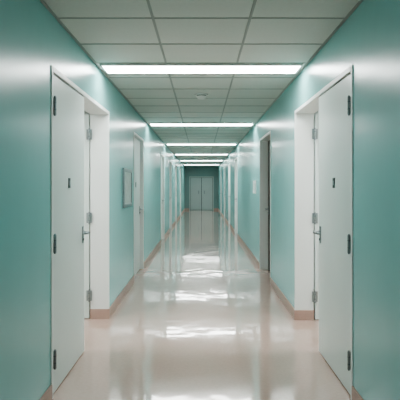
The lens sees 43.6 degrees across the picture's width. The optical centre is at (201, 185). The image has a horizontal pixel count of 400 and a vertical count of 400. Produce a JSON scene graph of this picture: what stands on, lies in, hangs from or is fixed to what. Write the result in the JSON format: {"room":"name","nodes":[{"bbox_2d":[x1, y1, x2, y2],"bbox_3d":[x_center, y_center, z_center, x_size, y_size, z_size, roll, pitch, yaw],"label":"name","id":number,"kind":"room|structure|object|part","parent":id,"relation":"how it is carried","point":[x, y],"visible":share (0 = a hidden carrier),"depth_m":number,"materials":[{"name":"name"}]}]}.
{"room":"hospital interior","nodes":[
{"label":"hospital interior","id":0,"kind":"room"},
{"bbox_2d":[0,0,184,399],"bbox_3d":[-1.095,0.134,12.250,0.190,2.572,34.500,0,0,0],"label":"wall","id":1,"kind":"structure","parent":0,"point":[32,40],"depth_m":3.03,"materials":[{"name":"teal paint"}]},
{"bbox_2d":[53,96,56,369],"bbox_3d":[-0.988,0.315,3.372,0.022,1.846,0.044,0,0,0],"label":"hinges of the closed leaf","id":2,"kind":"object","parent":1,"relation":"attached to","point":[54,97],"visible":1,"depth_m":3.37,"materials":[{"name":"metal"}]},
{"bbox_2d":[53,74,83,393],"bbox_3d":[-1.025,0.327,3.821,0.042,2.170,0.918,0,0,0],"label":"door leaf","id":3,"kind":"structure","parent":1,"relation":"in","point":[68,124],"depth_m":3.75,"materials":[{"name":"white laminate"}]},
{"bbox_2d":[68,178,70,187],"bbox_3d":[-1.000,-0.022,3.790,0.007,0.075,0.044,0,0,0],"label":"number plate","id":4,"kind":"object","parent":3,"relation":"attached to","point":[69,179],"visible":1,"depth_m":3.78,"materials":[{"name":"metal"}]},
{"bbox_2d":[82,226,89,242],"bbox_3d":[-0.972,0.410,4.166,0.064,0.140,0.154,0,0,0],"label":"door handle","id":5,"kind":"object","parent":3,"relation":"attached to","point":[83,231],"depth_m":4.20,"materials":[{"name":"metal"}]},
{"bbox_2d":[51,65,108,398],"bbox_3d":[-1.091,0.309,4.350,0.198,2.221,2.070,0,0,0],"label":"frame","id":6,"kind":"object","parent":1,"relation":"attached to","point":[99,116],"visible":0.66,"depth_m":5.35,"materials":[{"name":"paint"}]},
{"bbox_2d":[84,115,91,317],"bbox_3d":[-1.700,0.326,5.348,1.064,2.173,0.063,0,0,0],"label":"open door leaf","id":7,"kind":"structure","parent":1,"relation":"in","point":[86,117],"depth_m":5.34,"materials":[{"name":"white laminate"}]},
{"bbox_3d":[-1.198,0.310,5.328,0.060,1.856,0.022,0,0,0],"label":"hinges of the open leaf","id":8,"kind":"part","parent":7,"relation":"part of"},
{"bbox_2d":[90,308,109,318],"bbox_3d":[-1.086,1.367,5.362,0.208,0.105,0.045,0,0,0],"label":"baseboard","id":9,"kind":"structure","parent":1,"relation":"attached to","point":[94,313],"depth_m":5.34,"materials":[{"name":"beige"}]},
{"bbox_2d":[39,208,184,399],"bbox_3d":[-0.994,1.367,12.250,0.012,0.105,34.500,0,0,0],"label":"baseboard","id":10,"kind":"structure","parent":1,"relation":"attached to","point":[47,395],"depth_m":6.33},
{"bbox_2d":[122,168,131,207],"bbox_3d":[-0.988,0.025,6.685,0.025,0.510,0.730,0,0,0],"label":"notice board","id":11,"kind":"object","parent":1,"relation":"attached to","point":[126,173],"visible":1,"depth_m":6.59,"materials":[{"name":"metal"}]},
{"bbox_2d":[135,138,139,274],"bbox_3d":[-1.071,0.325,7.980,0.042,2.174,1.132,0,0,0],"label":"leaf","id":12,"kind":"object","parent":1,"relation":"attached to","point":[137,142],"visible":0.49,"depth_m":8.20,"materials":[{"name":"white laminate"}]},
{"bbox_2d":[134,132,143,281],"bbox_3d":[-1.091,0.309,7.980,0.198,2.221,1.210,0,0,0],"label":"frame","id":13,"kind":"object","parent":1,"relation":"attached to","point":[136,136],"visible":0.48,"depth_m":8.55,"materials":[{"name":"paint"}]},
{"bbox_2d":[161,157,161,239],"bbox_3d":[-1.071,0.325,12.825,0.042,2.174,1.042,0,0,0],"label":"leaf","id":14,"kind":"object","parent":1,"relation":"attached to","point":[161,157],"visible":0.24,"depth_m":13.12,"materials":[{"name":"white laminate"}]},
{"bbox_2d":[161,154,163,238],"bbox_3d":[-1.091,0.309,12.825,0.198,2.221,1.120,0,0,0],"label":"frame","id":15,"kind":"object","parent":1,"relation":"attached to","point":[162,156],"visible":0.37,"depth_m":13.35,"materials":[{"name":"paint"}]},
{"bbox_2d":[169,160,171,228],"bbox_3d":[-1.091,0.309,16.100,0.198,2.221,1.070,0,0,0],"label":"frame","id":16,"kind":"object","parent":1,"relation":"attached to","point":[170,162],"visible":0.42,"depth_m":16.60,"materials":[{"name":"paint"}]},
{"bbox_2d":[175,165,176,220],"bbox_3d":[-1.091,0.309,19.500,0.198,2.221,1.070,0,0,0],"label":"frame","id":17,"kind":"object","parent":1,"relation":"attached to","point":[175,165],"visible":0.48,"depth_m":20.00,"materials":[{"name":"paint"}]},
{"bbox_2d":[180,169,180,214],"bbox_3d":[-1.091,0.309,23.700,0.198,2.221,1.070,0,0,0],"label":"frame","id":18,"kind":"object","parent":1,"relation":"attached to","point":[180,169],"visible":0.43,"depth_m":24.20,"materials":[{"name":"paint"}]},
{"bbox_2d":[52,210,350,399],"bbox_3d":[0.000,1.470,12.250,8.400,0.100,34.900,0,0,0],"label":"floor","id":19,"kind":"structure","parent":0,"point":[201,320],"depth_m":4.62,"materials":[{"name":"tile"}]},
{"bbox_2d":[44,0,358,165],"bbox_3d":[0.000,-1.202,12.250,8.400,0.100,34.900,0,0,0],"label":"ceiling","id":20,"kind":"structure","parent":0,"point":[86,31],"depth_m":4.19,"materials":[{"name":"tile"}]},
{"bbox_2d":[40,0,362,166],"bbox_3d":[0.000,-1.149,12.250,2.000,0.006,34.500,0,0,0],"label":"grid","id":21,"kind":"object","parent":20,"relation":"attached to","point":[42,1],"depth_m":5.29,"materials":[{"name":"silver metal"}]},
{"bbox_2d":[195,93,207,99],"bbox_3d":[0.000,-1.117,6.260,0.170,0.062,0.170,0,0,0],"label":"smoke detector","id":22,"kind":"object","parent":20,"relation":"attached to","point":[201,96],"visible":1,"depth_m":6.21,"materials":[{"name":"white plastic"}]},
{"bbox_2d":[100,63,302,73],"bbox_3d":[0.000,-1.137,4.848,1.900,0.022,0.335,0,0,0],"label":"ceiling light","id":23,"kind":"object","parent":20,"relation":"attached to","point":[110,68],"depth_m":4.80,"materials":[{"name":"white plastic"}]},
{"bbox_2d":[149,123,253,125],"bbox_3d":[0.000,-1.137,9.223,1.900,0.022,0.335,0,0,0],"label":"ceiling light","id":24,"kind":"object","parent":20,"relation":"attached to","point":[152,124],"depth_m":9.16,"materials":[{"name":"white plastic"}]},
{"bbox_2d":[166,143,236,144],"bbox_3d":[0.000,-1.137,13.598,1.900,0.022,0.335,0,0,0],"label":"ceiling light","id":25,"kind":"object","parent":20,"relation":"attached to","point":[166,143],"depth_m":13.43,"materials":[{"name":"white plastic"}]},
{"bbox_2d":[175,154,227,154],"bbox_3d":[0.000,-1.137,17.973,1.900,0.022,0.335,0,0,0],"label":"ceiling light","id":26,"kind":"object","parent":20,"relation":"attached to","point":[175,154],"depth_m":17.89,"materials":[{"name":"white plastic"}]},
{"bbox_2d":[180,160,222,160],"bbox_3d":[0.000,-1.137,22.347,1.900,0.022,0.335,0,0,0],"label":"ceiling light","id":27,"kind":"object","parent":20,"relation":"attached to","point":[180,160],"depth_m":22.18,"materials":[{"name":"white plastic"}]},
{"bbox_2d":[184,164,218,164],"bbox_3d":[0.000,-1.137,26.722,1.900,0.022,0.335,0,0,0],"label":"ceiling light","id":28,"kind":"object","parent":20,"relation":"attached to","point":[184,164],"depth_m":26.56,"materials":[{"name":"white plastic"}]},
{"bbox_2d":[185,166,217,207],"bbox_3d":[0.000,0.134,29.575,2.380,2.572,0.150,0,0,0],"label":"wall","id":29,"kind":"structure","parent":0,"point":[190,171],"depth_m":29.50,"materials":[{"name":"paint"}]},
{"bbox_2d":[191,178,200,209],"bbox_3d":[-0.329,0.463,29.489,0.633,1.895,0.022,0,0,0],"label":"leaf","id":30,"kind":"object","parent":29,"relation":"attached to","point":[195,182],"visible":1,"depth_m":29.48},
{"bbox_2d":[189,177,213,209],"bbox_3d":[0.000,0.430,29.485,1.440,1.980,0.030,0,0,0],"label":"frame","id":31,"kind":"object","parent":29,"relation":"attached to","point":[189,177],"visible":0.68,"depth_m":29.47,"materials":[{"name":"metal"}]},
{"bbox_2d":[190,178,212,209],"bbox_3d":[0.000,0.460,29.495,1.320,1.920,0.010,0,0,0],"label":"seal","id":32,"kind":"object","parent":29,"relation":"attached to","point":[190,178],"visible":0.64,"depth_m":29.49,"materials":[{"name":"grey"}]},
{"bbox_2d":[202,178,211,209],"bbox_3d":[0.329,0.463,29.489,0.633,1.895,0.022,0,0,0],"label":"leaf","id":33,"kind":"object","parent":29,"relation":"attached to","point":[206,182],"visible":1,"depth_m":29.48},
{"bbox_2d":[218,0,399,399],"bbox_3d":[1.095,0.134,12.250,0.190,2.572,34.500,0,0,0],"label":"wall","id":34,"kind":"structure","parent":0,"point":[368,40],"depth_m":3.11,"materials":[{"name":"teal paint"}]},
{"bbox_2d":[221,170,221,211],"bbox_3d":[1.091,0.309,25.500,0.198,2.221,1.070,0,0,0],"label":"frame","id":35,"kind":"object","parent":34,"relation":"attached to","point":[221,170],"visible":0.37,"depth_m":24.96,"materials":[{"name":"paint"}]},
{"bbox_2d":[224,167,224,217],"bbox_3d":[1.091,0.309,21.500,0.198,2.221,1.070,0,0,0],"label":"frame","id":36,"kind":"object","parent":34,"relation":"attached to","point":[224,167],"visible":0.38,"depth_m":22.00,"materials":[{"name":"paint"}]},
{"bbox_2d":[228,163,229,224],"bbox_3d":[1.091,0.309,17.900,0.198,2.221,1.070,0,0,0],"label":"frame","id":37,"kind":"object","parent":34,"relation":"attached to","point":[229,163],"visible":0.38,"depth_m":18.40,"materials":[{"name":"paint"}]},
{"bbox_2d":[235,157,237,232],"bbox_3d":[1.091,0.309,14.425,0.198,2.221,1.120,0,0,0],"label":"frame","id":38,"kind":"object","parent":34,"relation":"attached to","point":[236,159],"visible":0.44,"depth_m":14.95,"materials":[{"name":"paint"}]},
{"bbox_2d":[253,181,255,193],"bbox_3d":[0.993,0.020,9.375,0.014,0.240,0.450,0,0,0],"label":"wall sign","id":39,"kind":"object","parent":34,"relation":"attached to","point":[254,182],"visible":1,"depth_m":9.30,"materials":[{"name":"white plastic"}]},
{"bbox_2d":[260,131,270,276],"bbox_3d":[1.091,0.309,7.875,0.198,2.221,1.320,0,0,0],"label":"frame","id":40,"kind":"object","parent":34,"relation":"attached to","point":[264,140],"visible":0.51,"depth_m":8.50,"materials":[{"name":"paint"}]},
{"bbox_2d":[268,140,269,270],"bbox_3d":[1.151,0.325,7.875,0.042,2.174,1.242,0,0,0],"label":"leaf","id":41,"kind":"object","parent":34,"relation":"attached to","point":[269,140],"visible":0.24,"depth_m":8.31,"materials":[{"name":"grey wood"}]},
{"bbox_2d":[218,208,363,399],"bbox_3d":[0.994,1.367,12.250,0.012,0.105,34.500,0,0,0],"label":"baseboard","id":42,"kind":"structure","parent":34,"relation":"attached to","point":[355,395],"depth_m":6.42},
{"bbox_2d":[294,309,313,319],"bbox_3d":[1.086,1.367,5.312,0.208,0.105,0.045,0,0,0],"label":"baseboard","id":43,"kind":"structure","parent":34,"relation":"attached to","point":[298,314],"depth_m":5.29,"materials":[{"name":"beige"}]},
{"bbox_2d":[312,114,318,318],"bbox_3d":[1.700,0.326,5.298,1.064,2.173,0.063,0,0,0],"label":"open door leaf","id":44,"kind":"structure","parent":34,"relation":"in","point":[316,116],"depth_m":5.29,"materials":[{"name":"white laminate"}]},
{"bbox_3d":[1.198,0.310,5.278,0.060,1.856,0.022,0,0,0],"label":"hinges of the open leaf","id":45,"kind":"part","parent":44,"relation":"part of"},
{"bbox_2d":[295,65,352,399],"bbox_3d":[1.091,0.309,4.315,0.198,2.221,2.040,0,0,0],"label":"frame","id":46,"kind":"object","parent":34,"relation":"attached to","point":[304,115],"visible":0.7,"depth_m":5.30,"materials":[{"name":"paint"}]},
{"bbox_2d":[319,74,350,394],"bbox_3d":[1.025,0.327,3.811,0.042,2.170,0.938,0,0,0],"label":"door leaf","id":47,"kind":"structure","parent":34,"relation":"in","point":[334,121],"depth_m":3.75,"materials":[{"name":"white laminate"}]},
{"bbox_2d":[313,226,320,242],"bbox_3d":[0.972,0.410,4.166,0.064,0.140,0.154,0,0,0],"label":"door handle","id":48,"kind":"object","parent":47,"relation":"attached to","point":[319,231],"depth_m":4.20,"materials":[{"name":"metal"}]},
{"bbox_2d":[332,178,334,187],"bbox_3d":[1.000,-0.022,3.790,0.007,0.075,0.044,0,0,0],"label":"number plate","id":49,"kind":"object","parent":47,"relation":"attached to","point":[333,179],"visible":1,"depth_m":3.78,"materials":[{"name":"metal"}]},
{"bbox_2d":[347,95,350,370],"bbox_3d":[0.988,0.315,3.352,0.022,1.846,0.044,0,0,0],"label":"hinges of the closed leaf","id":50,"kind":"object","parent":34,"relation":"attached to","point":[348,96],"visible":1,"depth_m":3.34,"materials":[{"name":"metal"}]}
]}

